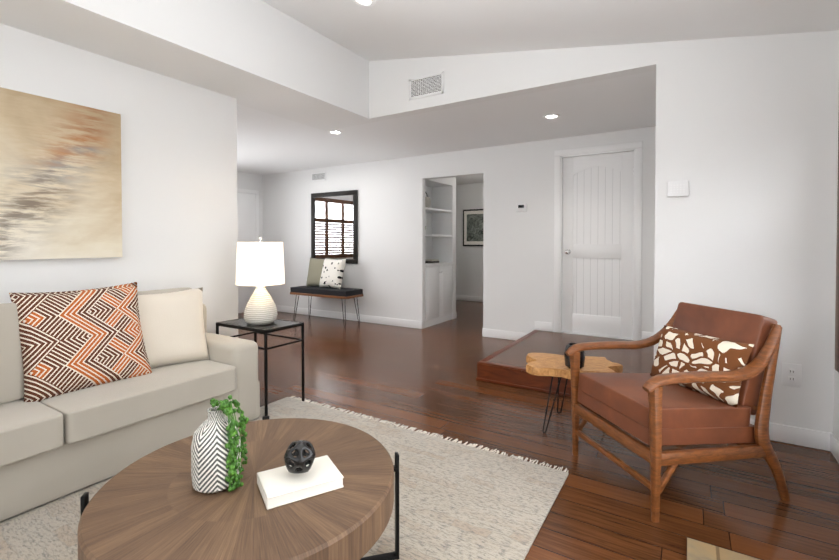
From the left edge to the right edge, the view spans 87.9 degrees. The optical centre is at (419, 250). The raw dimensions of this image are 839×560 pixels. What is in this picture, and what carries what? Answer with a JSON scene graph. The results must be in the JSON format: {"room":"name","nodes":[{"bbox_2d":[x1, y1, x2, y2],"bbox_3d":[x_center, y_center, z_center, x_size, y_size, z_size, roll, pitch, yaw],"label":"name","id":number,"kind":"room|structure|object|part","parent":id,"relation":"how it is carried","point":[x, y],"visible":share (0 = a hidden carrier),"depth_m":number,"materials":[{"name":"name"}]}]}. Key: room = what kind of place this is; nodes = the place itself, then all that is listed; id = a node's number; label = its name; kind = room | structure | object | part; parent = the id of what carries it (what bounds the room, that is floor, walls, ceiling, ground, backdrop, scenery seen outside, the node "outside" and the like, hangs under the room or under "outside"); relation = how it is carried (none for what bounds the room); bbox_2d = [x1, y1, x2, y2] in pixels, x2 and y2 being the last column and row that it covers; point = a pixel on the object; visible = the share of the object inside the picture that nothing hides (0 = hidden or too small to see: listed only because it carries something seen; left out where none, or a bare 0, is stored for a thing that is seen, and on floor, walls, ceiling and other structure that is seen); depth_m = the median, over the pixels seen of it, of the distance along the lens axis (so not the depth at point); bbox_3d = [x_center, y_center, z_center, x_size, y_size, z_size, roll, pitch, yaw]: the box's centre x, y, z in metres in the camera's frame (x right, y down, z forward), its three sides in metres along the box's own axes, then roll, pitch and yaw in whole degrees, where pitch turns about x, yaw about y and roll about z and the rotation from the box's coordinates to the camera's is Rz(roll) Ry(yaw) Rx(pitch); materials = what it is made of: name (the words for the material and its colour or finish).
{"room":"living room","nodes":[
{"label":"living room","id":0,"kind":"room"},
{"bbox_2d":[0,23,237,337],"bbox_3d":[-2.994,-0.029,1.408,0.120,2.400,5.370,1,1,32],"label":"wall","id":1,"kind":"structure","parent":0,"point":[179,181],"depth_m":3.08,"materials":[{"name":"white paint"}]},
{"bbox_2d":[0,87,121,259],"bbox_3d":[-2.304,-0.415,2.363,0.038,0.940,1.220,1,1,32],"label":"painting","id":2,"kind":"object","parent":1,"relation":"attached to","point":[60,183],"visible":0.9,"depth_m":2.58,"materials":[{"name":"beige fabric"}]},
{"bbox_2d":[0,0,368,128],"bbox_3d":[-2.475,-1.659,1.676,0.690,0.850,6.420,1,1,32],"label":"soffit","id":3,"kind":"structure","parent":0,"point":[261,55],"depth_m":3.03,"materials":[{"name":"white paint"}]},
{"bbox_2d":[237,171,262,312],"bbox_3d":[-4.220,-0.150,5.597,0.120,2.500,11.200,1,1,32],"label":"wall","id":4,"kind":"structure","parent":0,"point":[249,181],"depth_m":7.63,"materials":[{"name":"white paint"}]},
{"bbox_2d":[237,188,258,312],"bbox_3d":[-3.031,0.016,7.321,0.087,2.110,0.820,1,1,32],"label":"door","id":5,"kind":"structure","parent":4,"relation":"attached to","point":[248,215],"depth_m":7.47,"materials":[{"name":"white wood"}]},
{"bbox_2d":[262,148,483,328],"bbox_3d":[-0.212,-0.139,7.914,4.250,2.400,3.037,1,1,32],"label":"wall","id":6,"kind":"structure","parent":0,"point":[396,249],"depth_m":6.61,"materials":[{"name":"white paint"}]},
{"bbox_2d":[311,172,325,181],"bbox_3d":[-1.630,-1.184,7.024,0.320,0.140,0.012,1,1,32],"label":"air vent","id":7,"kind":"object","parent":6,"relation":"attached to","point":[319,176],"visible":1,"depth_m":7.02,"materials":[{"name":"white plastic"}]},
{"bbox_3d":[-1.352,-0.356,6.851,0.960,1.120,0.035,1,1,32],"label":"mirror frame","id":8,"kind":"part","parent":6,"relation":"part of","materials":[{"name":"black wood"}]},
{"bbox_2d":[276,305,421,328],"bbox_3d":[-1.383,1.026,6.908,3.340,0.105,0.014,1,1,32],"label":"baseboard","id":9,"kind":"structure","parent":6,"relation":"attached to","point":[322,313],"depth_m":6.66,"materials":[{"name":"white wood"}]},
{"bbox_2d":[456,183,483,296],"bbox_3d":[1.257,-0.155,8.861,2.990,2.400,0.120,1,1,32],"label":"wall","id":10,"kind":"structure","parent":0,"point":[469,270],"depth_m":8.95,"materials":[{"name":"white paint"}]},
{"bbox_2d":[456,295,482,301],"bbox_3d":[1.213,0.994,8.828,2.730,0.105,0.014,1,1,32],"label":"baseboard","id":11,"kind":"structure","parent":10,"relation":"attached to","point":[458,297],"depth_m":8.94,"materials":[{"name":"white wood"}]},
{"bbox_2d":[463,209,482,245],"bbox_3d":[1.135,-0.455,8.838,0.550,0.750,0.034,1,1,32],"label":"framed picture","id":12,"kind":"object","parent":10,"relation":"attached to","point":[472,227],"visible":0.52,"depth_m":8.85,"materials":[{"name":"paper"}]},
{"bbox_2d":[318,42,656,130],"bbox_3d":[0.292,-1.695,3.808,3.147,0.850,0.120,1,1,32],"label":"wall","id":13,"kind":"structure","parent":0,"point":[473,79],"depth_m":3.56,"materials":[{"name":"white paint"}]},
{"bbox_2d":[409,71,443,99],"bbox_3d":[0.058,-1.461,3.878,0.360,0.190,0.012,1,1,32],"label":"air vent","id":14,"kind":"object","parent":13,"relation":"in","point":[427,85],"visible":1,"depth_m":3.87,"materials":[{"name":"white plastic"}]},
{"bbox_2d":[483,146,494,328],"bbox_3d":[1.655,-0.120,6.778,0.120,2.400,3.000,1,1,32],"label":"wall","id":15,"kind":"structure","parent":0,"point":[489,152],"depth_m":5.50,"materials":[{"name":"white paint"}]},
{"bbox_2d":[237,0,838,184],"bbox_3d":[-1.135,-1.603,3.729,7.307,0.682,11.320,1,1,32],"label":"ceiling","id":16,"kind":"structure","parent":0,"point":[390,29],"depth_m":3.44,"materials":[{"name":"white paint"}]},
{"bbox_2d":[328,130,342,134],"bbox_3d":[-0.915,-1.282,4.740,0.164,0.007,0.164,1,1,32],"label":"recessed light","id":17,"kind":"object","parent":16,"relation":"in","point":[336,132],"visible":0.98,"depth_m":4.73,"materials":[{"name":"white"}]},
{"bbox_2d":[352,0,375,6],"bbox_3d":[-0.376,-1.677,2.928,0.164,0.007,0.164,11,7,31],"label":"recessed light","id":18,"kind":"object","parent":16,"relation":"in","point":[367,3],"visible":1,"depth_m":2.95,"materials":[{"name":"white"}]},
{"bbox_2d":[543,114,560,118],"bbox_3d":[1.258,-1.272,4.146,0.164,0.007,0.164,1,1,32],"label":"recessed light","id":19,"kind":"object","parent":16,"relation":"in","point":[551,116],"visible":0.98,"depth_m":4.15,"materials":[{"name":"white"}]},
{"bbox_2d":[238,300,838,559],"bbox_3d":[-1.103,1.163,3.685,7.457,0.060,11.440,1,1,32],"label":"floor","id":20,"kind":"structure","parent":0,"point":[424,379],"depth_m":2.52,"materials":[{"name":"brown wood"}]},
{"bbox_2d":[0,282,259,521],"bbox_3d":[-1.947,0.679,2.188,0.810,0.957,2.180,1,1,32],"label":"sofa","id":21,"kind":"object","parent":20,"relation":"on","point":[97,385],"visible":1,"depth_m":2.26,"materials":[{"name":"fabric"}]},
{"bbox_2d":[0,303,23,403],"bbox_3d":[-2.271,0.518,1.863,0.244,0.480,0.870,-12,-6,31],"label":"cushion","id":22,"kind":"object","parent":21,"relation":"on","point":[11,314],"depth_m":2.13,"materials":[{"name":"fabric"}]},
{"bbox_2d":[0,398,63,466],"bbox_3d":[-2.118,0.820,1.773,0.660,0.175,0.884,1,1,32],"label":"seat cushion","id":23,"kind":"object","parent":21,"relation":"on","point":[30,428],"depth_m":1.91,"materials":[{"name":"fabric"}]},
{"bbox_2d":[40,360,236,443],"bbox_3d":[-1.649,0.807,2.529,0.660,0.175,0.884,1,1,32],"label":"seat cushion","id":24,"kind":"object","parent":21,"relation":"on","point":[92,411],"depth_m":2.30,"materials":[{"name":"fabric"}]},
{"bbox_2d":[137,287,191,294],"bbox_3d":[-1.802,0.506,2.619,0.244,0.480,0.870,-12,-6,31],"label":"cushion","id":25,"kind":"object","parent":21,"relation":"on","point":[174,291],"depth_m":2.80,"materials":[{"name":"fabric"}]},
{"bbox_2d":[138,287,208,367],"bbox_3d":[-1.607,0.493,2.763,0.160,0.500,0.500,-20,-13,38],"label":"pillow","id":26,"kind":"object","parent":21,"relation":"on","point":[171,321],"depth_m":2.73,"materials":[{"name":"beige fabric"}]},
{"bbox_2d":[216,318,304,415],"bbox_3d":[-1.190,0.840,3.251,0.560,0.600,0.350,1,1,32],"label":"side table","id":27,"kind":"object","parent":20,"relation":"on","point":[268,329],"visible":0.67,"depth_m":3.17,"materials":[{"name":"black metal"}]},
{"bbox_2d":[235,236,284,324],"bbox_3d":[-1.181,0.219,3.236,0.348,0.643,0.348,1,1,32],"label":"table lamp","id":28,"kind":"object","parent":27,"relation":"on","point":[260,265],"visible":1,"depth_m":3.12,"materials":[{"name":"white ceramic"}]},
{"bbox_2d":[0,396,568,559],"bbox_3d":[-1.072,1.168,1.265,2.100,0.012,3.720,1,1,32],"label":"rug","id":29,"kind":"object","parent":20,"relation":"on","point":[458,500],"visible":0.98,"depth_m":1.97,"materials":[{"name":"beige carpet"}]},
{"bbox_2d":[77,416,398,559],"bbox_3d":[-0.569,0.962,1.503,0.960,0.392,0.960,1,1,32],"label":"coffee table","id":30,"kind":"object","parent":29,"relation":"on","point":[154,505],"visible":0.94,"depth_m":1.31,"materials":[{"name":"brown wood"}]},
{"bbox_2d":[191,395,248,493],"bbox_3d":[-0.652,0.629,1.428,0.174,0.282,0.164,0,1,-26],"label":"vase","id":31,"kind":"object","parent":30,"relation":"on","point":[219,451],"visible":1,"depth_m":1.38,"materials":[{"name":"white ceramic"}]},
{"bbox_2d":[257,455,343,509],"bbox_3d":[-0.392,0.753,1.425,0.240,0.034,0.170,-1,1,-30],"label":"book","id":32,"kind":"object","parent":30,"relation":"on","point":[280,486],"visible":0.98,"depth_m":1.39,"materials":[{"name":"white paper"}]},
{"bbox_2d":[284,440,315,473],"bbox_3d":[-0.392,0.676,1.424,0.100,0.109,0.101,12,19,3],"label":"orb","id":33,"kind":"object","parent":32,"relation":"on","point":[299,460],"visible":1,"depth_m":1.40,"materials":[{"name":"black"}]},
{"bbox_2d":[290,258,362,326],"bbox_3d":[-1.415,0.604,6.576,1.130,0.959,0.400,1,1,32],"label":"bench","id":34,"kind":"object","parent":20,"relation":"on","point":[324,277],"visible":1,"depth_m":6.48,"materials":[{"name":"brown wood"}]},
{"bbox_2d":[290,286,362,296],"bbox_3d":[-1.415,0.611,6.576,1.120,0.087,0.390,1,1,32],"label":"cushion","id":35,"kind":"object","parent":34,"relation":"on","point":[317,291],"depth_m":6.40,"materials":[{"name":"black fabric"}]},
{"bbox_2d":[425,192,452,327],"bbox_3d":[0.154,0.110,6.524,0.399,1.949,0.816,1,1,32],"label":"built-in shelves","id":36,"kind":"object","parent":20,"relation":"on","point":[438,292],"visible":0.56,"depth_m":6.41,"materials":[{"name":"white wood"}]},
{"bbox_2d":[526,353,622,433],"bbox_3d":[0.995,0.938,2.819,0.601,0.420,0.446,0,1,12],"label":"accent table","id":37,"kind":"object","parent":20,"relation":"on","point":[545,364],"visible":0.77,"depth_m":2.75,"materials":[{"name":"brown wood"}]},
{"bbox_2d":[564,343,584,368],"bbox_3d":[0.960,0.656,2.692,0.124,0.145,0.124,1,1,32],"label":"candle holder","id":38,"kind":"object","parent":37,"relation":"on","point":[567,358],"visible":0.4,"depth_m":2.66,"materials":[{"name":"black metal"}]},
{"bbox_2d":[565,302,789,522],"bbox_3d":[1.270,0.734,2.229,0.784,0.858,0.687,0,1,-13],"label":"armchair","id":39,"kind":"object","parent":20,"relation":"on","point":[709,378],"visible":1,"depth_m":2.03,"materials":[{"name":"brown leather"}]},
{"bbox_2d":[578,372,750,428],"bbox_3d":[1.208,0.750,2.215,0.560,0.120,0.545,4,0,-13],"label":"seat cushion","id":40,"kind":"object","parent":39,"relation":"on","point":[622,395],"depth_m":2.03,"materials":[{"name":"leather"}]},
{"bbox_2d":[650,325,753,407],"bbox_3d":[1.420,0.572,2.229,0.130,0.300,0.500,21,-5,-16],"label":"pillow","id":41,"kind":"object","parent":39,"relation":"on","point":[680,349],"depth_m":2.13,"materials":[{"name":"brown fabric"}]},
{"bbox_2d":[673,302,777,414],"bbox_3d":[1.547,0.541,2.289,0.128,0.470,0.500,16,-3,-13],"label":"cushion","id":42,"kind":"object","parent":39,"relation":"on","point":[749,328],"depth_m":2.15,"materials":[{"name":"leather"}]},
{"bbox_2d":[687,538,759,559],"bbox_3d":[0.716,1.180,0.498,0.707,0.014,2.500,1,1,32],"label":"hearth","id":43,"kind":"object","parent":20,"relation":"on","point":[698,550],"visible":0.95,"depth_m":1.65,"materials":[{"name":"stone"}]},
{"bbox_2d":[476,330,653,396],"bbox_3d":[1.512,1.048,4.139,1.372,0.155,1.670,1,1,32],"label":"step","id":44,"kind":"structure","parent":0,"point":[506,365],"depth_m":3.88,"materials":[{"name":"brown wood"}]},
{"bbox_2d":[491,126,655,339],"bbox_3d":[1.769,-0.090,5.013,1.877,2.400,0.120,1,1,32],"label":"wall","id":45,"kind":"structure","parent":0,"point":[518,271],"depth_m":5.19,"materials":[{"name":"white paint"}]},
{"bbox_2d":[483,321,552,339],"bbox_3d":[1.188,0.975,5.315,0.870,0.260,0.018,1,1,32],"label":"baseboard","id":46,"kind":"structure","parent":45,"relation":"attached to","point":[543,326],"depth_m":5.34,"materials":[{"name":"white wood"}]},
{"bbox_2d":[516,203,526,211],"bbox_3d":[1.230,-0.514,5.253,0.130,0.100,0.026,1,1,32],"label":"thermostat","id":47,"kind":"object","parent":45,"relation":"attached to","point":[521,207],"visible":1,"depth_m":5.24,"materials":[{"name":"white plastic"}]},
{"bbox_2d":[553,141,642,340],"bbox_3d":[1.977,-0.095,4.861,0.910,2.105,0.160,1,1,32],"label":"door","id":48,"kind":"structure","parent":45,"relation":"attached to","point":[597,234],"depth_m":4.85,"materials":[{"name":"white wood"}]},
{"bbox_2d":[654,30,838,432],"bbox_3d":[2.453,-0.489,3.465,0.910,3.250,1.780,1,1,32],"label":"wall","id":49,"kind":"structure","parent":0,"point":[747,137],"depth_m":2.65,"materials":[{"name":"white paint"}]},
{"bbox_2d":[667,180,688,196],"bbox_3d":[1.701,-0.404,2.864,0.120,0.100,0.033,1,1,32],"label":"door chime","id":50,"kind":"object","parent":49,"relation":"attached to","point":[677,188],"visible":0.96,"depth_m":2.85,"materials":[{"name":"white plastic"}]},
{"bbox_2d":[750,419,827,450],"bbox_3d":[1.984,1.019,2.727,0.870,0.260,0.018,1,1,32],"label":"baseboard","id":51,"kind":"structure","parent":49,"relation":"attached to","point":[817,439],"depth_m":2.56,"materials":[{"name":"white wood"}]},
{"bbox_2d":[782,363,801,386],"bbox_3d":[2.208,0.741,2.581,0.090,0.135,0.012,1,1,32],"label":"electrical outlet plate","id":52,"kind":"object","parent":49,"relation":"attached to","point":[791,374],"visible":1,"depth_m":2.58,"materials":[{"name":"white plastic"}]},
{"bbox_2d":[833,97,838,440],"bbox_3d":[1.212,-0.438,0.458,0.150,3.250,8.200,1,1,32],"label":"wall","id":53,"kind":"structure","parent":0,"point":[836,408],"depth_m":2.46,"materials":[{"name":"white paint"}]},
{"bbox_2d":[828,432,838,462],"bbox_3d":[0.673,1.147,-0.229,0.014,0.105,6.420,1,1,32],"label":"baseboard","id":54,"kind":"structure","parent":53,"relation":"attached to","point":[833,443],"depth_m":2.43,"materials":[{"name":"white wood"}]},
{"bbox_2d":[835,126,838,371],"bbox_3d":[1.799,-0.121,1.535,0.082,1.570,1.890,1,1,32],"label":"window shutters","id":55,"kind":"object","parent":53,"relation":"attached to","point":[837,319],"visible":1,"depth_m":2.34,"materials":[{"name":"brown wood"}]}
]}

